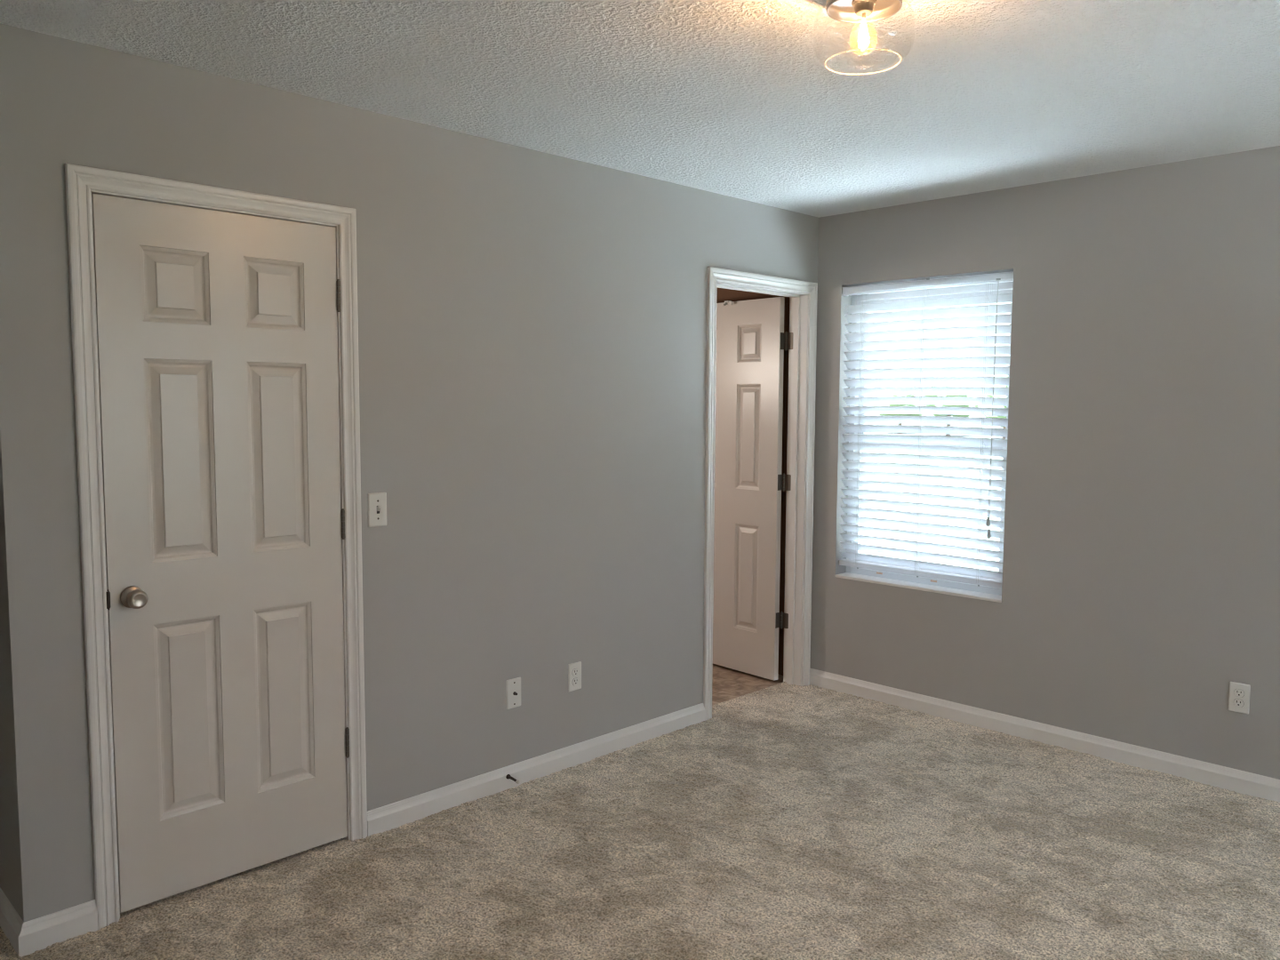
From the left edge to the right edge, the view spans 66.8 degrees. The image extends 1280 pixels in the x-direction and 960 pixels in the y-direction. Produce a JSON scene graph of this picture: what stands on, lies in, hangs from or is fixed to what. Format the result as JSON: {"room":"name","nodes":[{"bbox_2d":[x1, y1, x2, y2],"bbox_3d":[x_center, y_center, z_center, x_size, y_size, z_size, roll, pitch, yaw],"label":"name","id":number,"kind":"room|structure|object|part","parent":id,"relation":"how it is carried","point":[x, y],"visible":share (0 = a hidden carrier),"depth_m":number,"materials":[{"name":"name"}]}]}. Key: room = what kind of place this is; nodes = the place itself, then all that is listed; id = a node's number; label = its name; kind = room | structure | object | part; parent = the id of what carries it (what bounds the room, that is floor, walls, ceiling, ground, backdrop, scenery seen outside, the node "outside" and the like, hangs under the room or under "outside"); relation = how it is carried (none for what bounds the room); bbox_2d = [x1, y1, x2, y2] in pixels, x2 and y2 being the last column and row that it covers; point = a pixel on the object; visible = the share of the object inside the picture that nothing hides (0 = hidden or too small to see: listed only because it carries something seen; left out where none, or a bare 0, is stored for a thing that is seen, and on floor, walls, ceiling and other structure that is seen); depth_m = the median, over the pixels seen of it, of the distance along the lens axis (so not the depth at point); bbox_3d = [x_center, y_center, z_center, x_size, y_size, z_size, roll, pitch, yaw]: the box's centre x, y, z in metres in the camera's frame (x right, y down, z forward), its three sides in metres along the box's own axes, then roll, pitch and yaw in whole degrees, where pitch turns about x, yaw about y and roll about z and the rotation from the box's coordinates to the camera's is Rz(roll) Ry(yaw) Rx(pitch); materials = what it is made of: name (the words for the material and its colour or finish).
{"room":"empty bedroom","nodes":[
{"label":"empty bedroom","id":0,"kind":"room"},
{"bbox_2d":[0,23,818,921],"bbox_3d":[-0.879,-0.083,4.410,3.770,2.477,1.600,-4,6,-45],"label":"wall","id":1,"kind":"structure","parent":0,"point":[532,324],"depth_m":3.46,"materials":[{"name":"grey paint"}]},
{"bbox_2d":[0,888,98,957],"bbox_3d":[-2.158,1.187,3.226,0.192,0.102,1.618,-4,6,-45],"label":"baseboard","id":2,"kind":"structure","parent":1,"relation":"attached to","point":[26,938],"depth_m":2.66,"materials":[{"name":"white paint"}]},
{"bbox_2d":[64,163,367,930],"bbox_3d":[-1.266,0.197,2.982,0.835,2.122,0.132,-4,6,-45],"label":"door frame","id":3,"kind":"structure","parent":1,"relation":"attached to","point":[81,181],"depth_m":2.73,"materials":[{"name":"white paint"}]},
{"bbox_2d":[91,193,349,912],"bbox_3d":[-1.222,0.216,2.941,0.722,2.020,0.099,-4,6,-45],"label":"door","id":4,"kind":"structure","parent":1,"relation":"in","point":[217,331],"depth_m":2.92,"materials":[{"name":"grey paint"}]},
{"bbox_3d":[-1.490,0.334,2.715,0.012,0.058,0.031,-4,6,-45],"label":"strike plate","id":5,"kind":"part","parent":4,"relation":"part of","materials":[{"name":"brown metal"}]},
{"bbox_3d":[-1.414,0.333,2.727,0.054,0.054,0.055,-4,6,-45],"label":"knob","id":6,"kind":"part","parent":4,"relation":"part of","materials":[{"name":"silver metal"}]},
{"bbox_2d":[368,492,386,527],"bbox_3d":[-0.882,0.101,3.276,0.070,0.114,0.018,-4,6,-45],"label":"light switch","id":7,"kind":"object","parent":1,"relation":"attached to","point":[377,501],"visible":1,"depth_m":3.27,"materials":[{"name":"white plastic"}]},
{"bbox_2d":[505,774,519,783],"bbox_3d":[-0.483,1.141,3.704,0.019,0.020,0.067,-4,6,-45],"label":"door stop","id":8,"kind":"object","parent":1,"relation":"attached to","point":[508,776],"visible":1,"depth_m":3.70,"materials":[{"name":"brown metal"}]},
{"bbox_2d":[505,677,520,709],"bbox_3d":[-0.481,0.822,3.738,0.070,0.114,0.020,-4,6,-45],"label":"plate","id":9,"kind":"object","parent":1,"relation":"attached to","point":[513,686],"visible":1,"depth_m":3.74,"materials":[{"name":"white plastic"}]},
{"bbox_2d":[367,703,705,836],"bbox_3d":[-0.317,1.140,3.930,1.742,0.102,0.018,-4,6,-45],"label":"baseboard","id":10,"kind":"structure","parent":1,"relation":"attached to","point":[394,815],"depth_m":3.78,"materials":[{"name":"white paint"}]},
{"bbox_2d":[568,661,581,691],"bbox_3d":[-0.264,0.802,3.960,0.070,0.114,0.009,-4,6,-45],"label":"wall outlet","id":11,"kind":"object","parent":1,"relation":"attached to","point":[574,669],"visible":1,"depth_m":3.96,"materials":[{"name":"white plastic"}]},
{"bbox_2d":[572,677,578,685],"bbox_3d":[-0.263,0.822,3.960,0.034,0.028,0.003,-4,6,-45],"label":"receptacle","id":12,"kind":"object","parent":11,"relation":"attached to","point":[575,680],"depth_m":3.96,"materials":[{"name":"white plastic"}]},
{"bbox_2d":[572,668,578,676],"bbox_3d":[-0.262,0.783,3.957,0.034,0.028,0.003,-4,6,-45],"label":"receptacle","id":13,"kind":"object","parent":11,"relation":"attached to","point":[575,671],"depth_m":3.95,"materials":[{"name":"white plastic"}]},
{"bbox_2d":[712,296,787,680],"bbox_3d":[0.504,0.039,5.359,0.046,2.018,0.727,-4,6,-42],"label":"door","id":14,"kind":"structure","parent":1,"relation":"in","point":[751,339],"depth_m":5.24,"materials":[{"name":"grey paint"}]},
{"bbox_2d":[722,300,732,305],"bbox_3d":[0.469,-0.951,5.239,0.022,0.031,0.062,4,6,42],"label":"hook","id":15,"kind":"object","parent":14,"relation":"attached to","point":[725,301],"visible":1,"depth_m":5.23,"materials":[{"name":"white metal"}]},
{"bbox_2d":[703,266,817,719],"bbox_3d":[0.558,0.065,4.802,0.839,2.113,0.142,-4,6,-45],"label":"door frame","id":16,"kind":"structure","parent":1,"relation":"attached to","point":[802,336],"depth_m":5.00,"materials":[{"name":"white paint"}]},
{"bbox_2d":[0,664,1279,959],"bbox_3d":[0.324,1.325,2.389,4.800,0.067,7.320,-4,6,-45],"label":"floor","id":17,"kind":"structure","parent":0,"point":[789,821],"depth_m":3.12,"materials":[{"name":"beige carpet"}]},
{"bbox_2d":[0,0,1279,217],"bbox_3d":[0.531,-1.166,2.015,5.030,0.120,7.080,-4,6,-45],"label":"ceiling","id":18,"kind":"structure","parent":0,"point":[730,98],"depth_m":2.80,"materials":[{"name":"white paint"}]},
{"bbox_2d":[813,0,914,75],"bbox_3d":[0.503,-1.031,2.186,0.223,0.178,0.223,-4,6,-45],"label":"ceiling lamp","id":19,"kind":"object","parent":18,"relation":"attached to","point":[863,12],"visible":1,"depth_m":2.21,"materials":[{"name":"clear glass"}]},
{"bbox_2d":[851,0,876,16],"bbox_3d":[0.503,-1.064,2.183,0.055,0.032,0.055,-4,6,-45],"label":"socket","id":20,"kind":"object","parent":19,"relation":"attached to","point":[862,8],"depth_m":2.17,"materials":[{"name":"brown metal"}]},
{"bbox_3d":[0.503,-1.012,2.187,0.008,0.073,0.008,-4,6,-45],"label":"filament stem","id":21,"kind":"part","parent":19,"relation":"part of","materials":[{"name":"white glass"}]},
{"bbox_2d":[716,287,789,675],"bbox_3d":[-0.571,-0.147,5.218,2.130,2.477,2.085,-4,6,-45],"label":"wall","id":22,"kind":"structure","parent":0,"point":[723,294],"depth_m":5.27,"materials":[{"name":"brown paint"}]},
{"bbox_2d":[809,145,1279,779],"bbox_3d":[2.856,0.031,3.224,0.160,2.477,5.360,-4,6,-45],"label":"wall","id":23,"kind":"structure","parent":0,"point":[1141,559],"depth_m":4.01,"materials":[{"name":"grey paint"}]},
{"bbox_2d":[835,281,1013,602],"bbox_3d":[1.376,-0.218,4.688,0.159,1.487,0.885,-4,6,-45],"label":"window","id":24,"kind":"structure","parent":23,"relation":"in","point":[963,589],"depth_m":4.72,"materials":[{"name":"white plastic"}]},
{"bbox_3d":[1.353,0.518,4.728,0.104,0.014,0.884,-4,6,-45],"label":"sill","id":25,"kind":"part","parent":24,"relation":"part of","materials":[{"name":"white paint"}]},
{"bbox_2d":[839,271,1013,588],"bbox_3d":[1.343,-0.240,4.652,0.081,1.428,0.878,-4,6,-45],"label":"window blind","id":26,"kind":"object","parent":24,"relation":"attached to","point":[996,308],"visible":1,"depth_m":4.63,"materials":[{"name":"white plastic"}]},
{"bbox_3d":[1.116,-0.249,4.891,0.045,1.370,0.009,-4,6,-45],"label":"ladder cord","id":27,"kind":"part","parent":26,"relation":"part of","materials":[{"name":"white fabric"}]},
{"bbox_3d":[1.349,0.449,4.715,0.050,0.027,0.865,-4,6,-45],"label":"rail","id":28,"kind":"part","parent":26,"relation":"part of","materials":[{"name":"white plastic"}]},
{"bbox_3d":[1.351,-0.229,4.655,0.045,1.370,0.009,-4,6,-45],"label":"ladder cord","id":29,"kind":"part","parent":26,"relation":"part of","materials":[{"name":"white fabric"}]},
{"bbox_3d":[1.359,-0.926,4.607,0.050,0.035,0.865,-4,6,-45],"label":"head rail","id":30,"kind":"part","parent":26,"relation":"part of","materials":[{"name":"white plastic"}]},
{"bbox_3d":[1.573,-0.210,4.434,0.045,1.370,0.009,-4,6,-45],"label":"ladder cord","id":31,"kind":"part","parent":26,"relation":"part of","materials":[{"name":"white fabric"}]},
{"bbox_3d":[1.586,-0.361,4.358,0.011,1.060,0.005,0,5,-9],"label":"lift cord","id":32,"kind":"part","parent":26,"relation":"part of","materials":[{"name":"white fabric"}]},
{"bbox_3d":[1.588,-0.332,4.358,0.010,1.117,0.004,-1,5,-17],"label":"lift cord","id":33,"kind":"part","parent":26,"relation":"part of","materials":[{"name":"white fabric"}]},
{"bbox_3d":[1.401,0.138,4.743,0.024,0.678,0.821,-4,6,-45],"label":"sash","id":34,"kind":"part","parent":24,"relation":"part of","materials":[{"name":"white plastic"}]},
{"bbox_3d":[1.423,-0.522,4.709,0.022,0.732,0.821,-4,6,-45],"label":"sash","id":35,"kind":"part","parent":24,"relation":"part of","materials":[{"name":"white plastic"}]},
{"bbox_2d":[809,668,1279,802],"bbox_3d":[2.731,1.205,3.312,0.018,0.102,5.200,-4,6,-45],"label":"baseboard","id":36,"kind":"structure","parent":23,"relation":"attached to","point":[1244,782],"depth_m":4.20,"materials":[{"name":"white paint"}]},
{"bbox_2d":[1228,681,1250,714],"bbox_3d":[2.299,0.836,3.726,0.009,0.114,0.070,-4,6,-45],"label":"wall outlet","id":37,"kind":"object","parent":23,"relation":"attached to","point":[1239,693],"visible":1,"depth_m":3.72,"materials":[{"name":"white plastic"}]},
{"bbox_2d":[1233,698,1243,707],"bbox_3d":[2.296,0.856,3.726,0.003,0.028,0.034,-4,6,-45],"label":"receptacle","id":38,"kind":"object","parent":37,"relation":"attached to","point":[1237,702],"depth_m":3.72,"materials":[{"name":"grey plastic"}]},
{"bbox_2d":[1233,688,1244,696],"bbox_3d":[2.297,0.817,3.723,0.003,0.028,0.034,-4,6,-45],"label":"receptacle","id":39,"kind":"object","parent":37,"relation":"attached to","point":[1237,692],"depth_m":3.72,"materials":[{"name":"grey plastic"}]},
{"label":"outside","id":40,"kind":"structure","parent":0,"visible":0},
{"bbox_2d":[860,414,1002,571],"bbox_3d":[68.191,-3.213,72.084,250.000,0.300,240.000,-4,6,-45],"label":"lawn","id":41,"kind":"structure","parent":40,"point":[980,416],"depth_m":19.93,"materials":[{"name":"green plant"}]},
{"bbox_2d":[872,384,924,433],"bbox_3d":[17.889,-5.151,67.271,4.057,3.822,2.769,-4,6,-42],"label":"tree","id":42,"kind":"object","parent":41,"relation":"on","point":[915,385],"visible":0.17,"depth_m":66.14,"materials":[{"name":"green plant"}]},
{"bbox_2d":[923,375,978,436],"bbox_3d":[19.753,-4.778,62.296,3.389,3.896,3.509,-3,6,-36],"label":"tree","id":43,"kind":"object","parent":41,"relation":"on","point":[953,415],"visible":0.13,"depth_m":61.35,"materials":[{"name":"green plant"}]},
{"bbox_3d":[19.756,-5.358,62.249,3.389,2.733,3.509,-3,6,-36],"label":"crown","id":44,"kind":"part","parent":43,"relation":"part of","materials":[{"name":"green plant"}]},
{"bbox_2d":[979,375,1007,439],"bbox_3d":[21.800,-4.395,57.646,2.954,3.900,2.915,-3,6,-37],"label":"tree","id":45,"kind":"object","parent":41,"relation":"on","point":[994,406],"visible":0.07,"depth_m":57.08,"materials":[{"name":"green plant"}]}
]}

